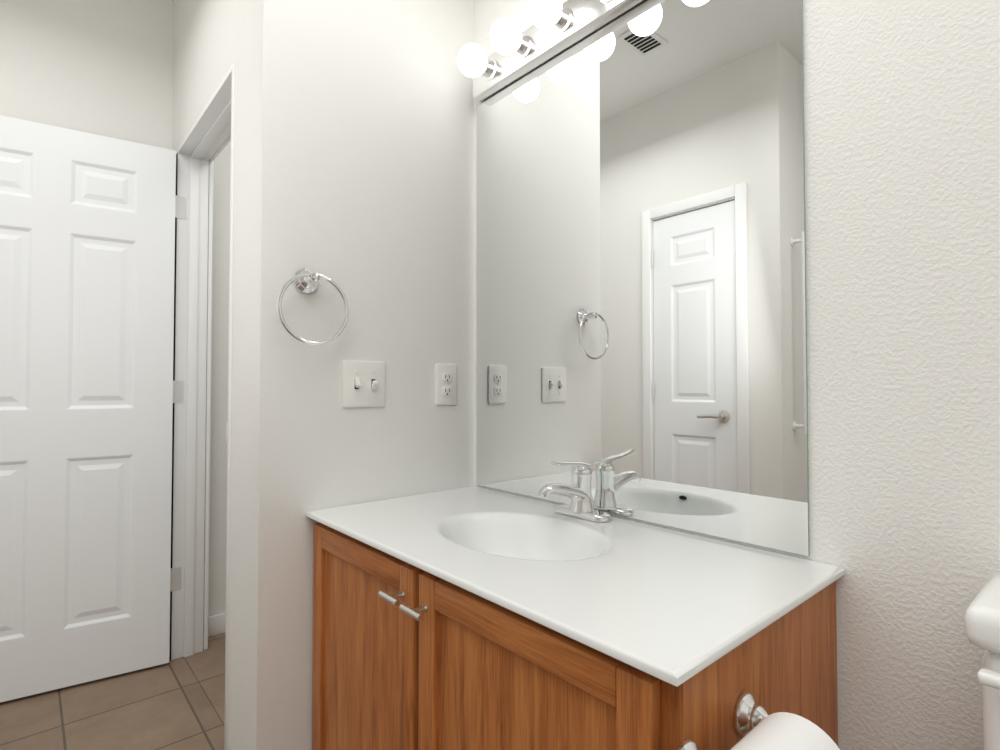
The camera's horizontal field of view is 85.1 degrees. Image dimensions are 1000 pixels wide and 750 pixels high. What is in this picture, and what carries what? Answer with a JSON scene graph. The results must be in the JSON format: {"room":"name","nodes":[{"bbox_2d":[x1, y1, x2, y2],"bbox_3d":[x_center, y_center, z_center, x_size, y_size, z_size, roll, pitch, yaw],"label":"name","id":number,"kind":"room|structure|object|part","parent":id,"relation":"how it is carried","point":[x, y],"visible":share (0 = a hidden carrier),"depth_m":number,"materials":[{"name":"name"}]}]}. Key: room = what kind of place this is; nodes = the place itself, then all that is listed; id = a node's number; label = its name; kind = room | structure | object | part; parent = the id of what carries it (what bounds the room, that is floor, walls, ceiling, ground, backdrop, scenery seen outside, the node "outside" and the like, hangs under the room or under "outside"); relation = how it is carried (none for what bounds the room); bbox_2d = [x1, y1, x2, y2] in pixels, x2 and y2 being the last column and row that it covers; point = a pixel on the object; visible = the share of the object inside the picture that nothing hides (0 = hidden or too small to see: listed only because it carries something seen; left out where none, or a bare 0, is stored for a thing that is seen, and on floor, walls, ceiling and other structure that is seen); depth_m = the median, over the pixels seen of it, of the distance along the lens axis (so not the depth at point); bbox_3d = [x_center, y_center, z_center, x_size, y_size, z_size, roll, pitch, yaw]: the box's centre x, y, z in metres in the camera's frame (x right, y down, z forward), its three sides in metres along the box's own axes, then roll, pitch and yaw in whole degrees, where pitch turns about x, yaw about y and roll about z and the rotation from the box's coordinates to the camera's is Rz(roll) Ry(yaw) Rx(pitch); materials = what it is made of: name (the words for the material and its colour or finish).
{"room":"bathroom","nodes":[
{"label":"bathroom","id":0,"kind":"room"},
{"bbox_2d":[0,632,225,749],"bbox_3d":[-0.456,1.134,0.646,4.240,0.060,3.930,1,-2,-41],"label":"floor","id":1,"kind":"structure","parent":0,"point":[166,706],"depth_m":1.82,"materials":[{"name":"tile"}]},
{"bbox_2d":[306,486,844,749],"bbox_3d":[0.043,0.713,1.056,0.520,0.800,0.958,1,-2,-41],"label":"bathroom vanity","id":2,"kind":"object","parent":1,"relation":"on","point":[472,618],"visible":1,"depth_m":0.84,"materials":[{"name":"brown wood"}]},
{"bbox_3d":[-0.285,0.666,1.103,0.019,0.647,0.434,1,-2,-41],"label":"door","id":3,"kind":"part","parent":2,"relation":"part of","materials":[{"name":"brown wood"}]},
{"bbox_3d":[-0.181,0.388,0.957,0.022,0.013,0.013,1,-2,-41],"label":"pull post","id":4,"kind":"part","parent":2,"relation":"part of","materials":[{"name":"silver metal"}]},
{"bbox_3d":[-0.134,0.389,0.902,0.022,0.013,0.013,1,-2,-41],"label":"pull post","id":5,"kind":"part","parent":2,"relation":"part of","materials":[{"name":"silver metal"}]},
{"bbox_3d":[0.018,0.658,0.754,0.019,0.647,0.458,1,-2,-41],"label":"door","id":6,"kind":"part","parent":2,"relation":"part of","materials":[{"name":"brown wood"}]},
{"bbox_2d":[538,459,610,521],"bbox_3d":[0.145,0.248,1.194,0.160,0.134,0.150,1,-2,-41],"label":"faucet","id":7,"kind":"object","parent":2,"relation":"on","point":[578,492],"visible":0.92,"depth_m":1.20,"materials":[{"name":"silver metal"}]},
{"bbox_3d":[0.135,0.258,1.184,0.131,0.052,0.041,1,-2,-41],"label":"spout","id":8,"kind":"part","parent":7,"relation":"part of","materials":[{"name":"silver metal"}]},
{"bbox_3d":[0.150,0.197,1.199,0.127,0.033,0.034,1,-2,-41],"label":"handle","id":9,"kind":"part","parent":7,"relation":"part of","materials":[{"name":"silver metal"}]},
{"bbox_2d":[677,692,839,749],"bbox_3d":[0.284,0.420,0.571,0.185,0.098,0.123,1,-2,-41],"label":"paper holder","id":10,"kind":"object","parent":2,"relation":"attached to","point":[757,726],"visible":1,"depth_m":0.57,"materials":[{"name":"silver metal"}]},
{"bbox_3d":[0.220,0.408,0.541,0.049,0.049,0.083,1,-2,-41],"label":"post","id":11,"kind":"part","parent":10,"relation":"part of","materials":[{"name":"silver metal"}]},
{"bbox_3d":[0.323,0.410,0.631,0.049,0.049,0.083,1,-2,-41],"label":"post","id":12,"kind":"part","parent":10,"relation":"part of","materials":[{"name":"silver metal"}]},
{"bbox_2d":[964,571,999,749],"bbox_3d":[0.555,0.672,0.304,0.711,0.850,0.494,1,-2,-41],"label":"toilet","id":13,"kind":"object","parent":1,"relation":"on","point":[982,621],"visible":1,"depth_m":0.59,"materials":[{"name":"white ceramic"}]},
{"bbox_3d":[0.749,0.505,0.477,0.185,0.420,0.470,1,-2,-41],"label":"tank","id":14,"kind":"part","parent":13,"relation":"part of","materials":[{"name":"white ceramic"}]},
{"bbox_2d":[0,0,230,616],"bbox_3d":[-1.256,-0.226,2.506,3.040,2.740,0.120,1,-2,-41],"label":"wall","id":15,"kind":"structure","parent":0,"point":[101,67],"depth_m":2.21,"materials":[{"name":"white paint"}]},
{"bbox_2d":[208,613,225,636],"bbox_3d":[-0.731,1.110,2.847,1.523,0.085,0.012,1,-2,-41],"label":"baseboard","id":16,"kind":"structure","parent":15,"relation":"attached to","point":[216,624],"depth_m":2.39,"materials":[{"name":"white wood"}]},
{"bbox_2d":[169,0,236,749],"bbox_3d":[-0.966,-0.239,1.897,0.115,2.740,1.180,1,-2,-41],"label":"wall","id":17,"kind":"structure","parent":0,"point":[206,44],"depth_m":1.93,"materials":[{"name":"white paint"}]},
{"bbox_2d":[0,115,213,702],"bbox_3d":[-1.567,0.082,2.006,0.901,2.103,0.140,1,-2,-41],"label":"entry door","id":18,"kind":"structure","parent":17,"relation":"in","point":[91,391],"depth_m":2.02,"materials":[{"name":"white painted wood"}]},
{"bbox_3d":[-1.274,0.109,2.238,0.115,2.060,0.020,1,-2,-41],"label":"door jamb hinge","id":19,"kind":"part","parent":18,"relation":"part of","materials":[{"name":"white wood"}]},
{"bbox_3d":[-1.238,0.089,2.301,0.017,2.103,0.058,1,-2,-41],"label":"door trim hall casing hinge","id":20,"kind":"part","parent":18,"relation":"part of","materials":[{"name":"white wood"}]},
{"bbox_2d":[170,62,233,749],"bbox_3d":[-1.009,0.081,1.948,0.138,2.103,0.804,1,-2,-41],"label":"door frame","id":21,"kind":"structure","parent":17,"relation":"attached to","point":[216,104],"depth_m":1.77,"materials":[{"name":"white wood"}]},
{"bbox_2d":[184,157,199,656],"bbox_3d":[-1.262,0.118,2.228,0.035,2.040,0.011,1,-2,-41],"label":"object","id":22,"kind":"object","parent":21,"relation":"attached to","point":[191,413],"visible":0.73,"depth_m":2.22,"materials":[{"name":"white wood"}]},
{"bbox_3d":[-0.796,0.170,1.623,0.036,0.060,0.006,1,-2,-41],"label":"door jamb strike","id":23,"kind":"part","parent":21,"relation":"part of","materials":[{"name":"silver metal"}]},
{"bbox_3d":[-0.758,0.096,1.646,0.115,2.060,0.020,1,-2,-41],"label":"door jamb latch","id":24,"kind":"part","parent":21,"relation":"part of","materials":[{"name":"white wood"}]},
{"bbox_2d":[190,100,230,159],"bbox_3d":[-1.014,-0.902,1.966,0.035,0.011,0.743,1,-2,-41],"label":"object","id":25,"kind":"object","parent":17,"relation":"attached to","point":[223,119],"visible":0.56,"depth_m":2.01,"materials":[{"name":"white wood"}]},
{"bbox_2d":[229,0,473,749],"bbox_3d":[0.041,-0.240,1.853,1.705,2.740,0.210,1,-2,-41],"label":"wall","id":26,"kind":"structure","parent":0,"point":[354,150],"depth_m":1.33,"materials":[{"name":"white paint"}]},
{"bbox_2d":[277,268,348,344],"bbox_3d":[-0.435,-0.159,1.254,0.166,0.185,0.062,1,-2,-41],"label":"towel ring","id":27,"kind":"object","parent":26,"relation":"attached to","point":[305,280],"visible":1,"depth_m":1.25,"materials":[{"name":"silver metal"}]},
{"bbox_2d":[342,360,384,407],"bbox_3d":[-0.336,0.023,1.365,0.116,0.116,0.020,1,-2,-41],"label":"switch plate","id":28,"kind":"object","parent":26,"relation":"attached to","point":[363,383],"visible":1,"depth_m":1.36,"materials":[{"name":"white plastic"}]},
{"bbox_2d":[435,364,456,404],"bbox_3d":[-0.150,0.026,1.535,0.071,0.116,0.008,1,-2,-41],"label":"electrical outlet plate","id":29,"kind":"object","parent":26,"relation":"attached to","point":[446,386],"visible":1,"depth_m":1.53,"materials":[{"name":"white plastic"}]},
{"bbox_2d":[474,0,999,749],"bbox_3d":[0.764,-0.264,0.739,0.120,2.740,2.420,1,-2,-41],"label":"wall","id":30,"kind":"structure","parent":0,"point":[902,184],"depth_m":0.82,"materials":[{"name":"white paint"}]},
{"bbox_2d":[457,0,647,102],"bbox_3d":[0.177,-0.848,1.224,0.142,0.092,0.855,1,-2,-41],"label":"sconce","id":31,"kind":"object","parent":30,"relation":"attached to","point":[557,28],"visible":1,"depth_m":1.34,"materials":[{"name":"white glass"}]},
{"bbox_3d":[-0.073,-0.842,1.461,0.077,0.080,0.080,1,-2,-41],"label":"bulb","id":32,"kind":"part","parent":31,"relation":"part of","materials":[{"name":"white glass"}]},
{"bbox_2d":[477,57,497,80],"bbox_3d":[-0.037,-0.842,1.493,0.032,0.054,0.054,1,-2,-41],"label":"socket","id":33,"kind":"object","parent":31,"relation":"attached to","point":[490,70],"depth_m":1.48,"materials":[{"name":"silver metal"}]},
{"bbox_3d":[0.016,-0.845,1.359,0.077,0.080,0.080,1,-2,-41],"label":"bulb","id":34,"kind":"part","parent":31,"relation":"part of","materials":[{"name":"white glass"}]},
{"bbox_2d":[510,33,532,58],"bbox_3d":[0.052,-0.844,1.391,0.032,0.054,0.054,1,-2,-41],"label":"socket","id":35,"kind":"object","parent":31,"relation":"attached to","point":[524,50],"depth_m":1.38,"materials":[{"name":"silver metal"}]},
{"bbox_3d":[0.104,-0.847,1.258,0.077,0.080,0.080,1,-2,-41],"label":"bulb","id":36,"kind":"part","parent":31,"relation":"part of","materials":[{"name":"white glass"}]},
{"bbox_2d":[549,5,572,33],"bbox_3d":[0.141,-0.846,1.289,0.032,0.054,0.054,1,-2,-41],"label":"socket","id":37,"kind":"object","parent":31,"relation":"attached to","point":[563,24],"depth_m":1.28,"materials":[{"name":"silver metal"}]},
{"bbox_2d":[593,0,619,3],"bbox_3d":[0.230,-0.848,1.188,0.032,0.054,0.054,1,-2,-41],"label":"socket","id":38,"kind":"object","parent":31,"relation":"attached to","point":[596,1],"depth_m":1.20,"materials":[{"name":"silver metal"}]},
{"bbox_2d":[476,0,809,555],"bbox_3d":[0.226,-0.244,1.259,0.006,1.108,0.888,1,-2,-41],"label":"mirror","id":39,"kind":"object","parent":30,"relation":"attached to","point":[641,298],"visible":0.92,"depth_m":1.14,"materials":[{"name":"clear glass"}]}
]}

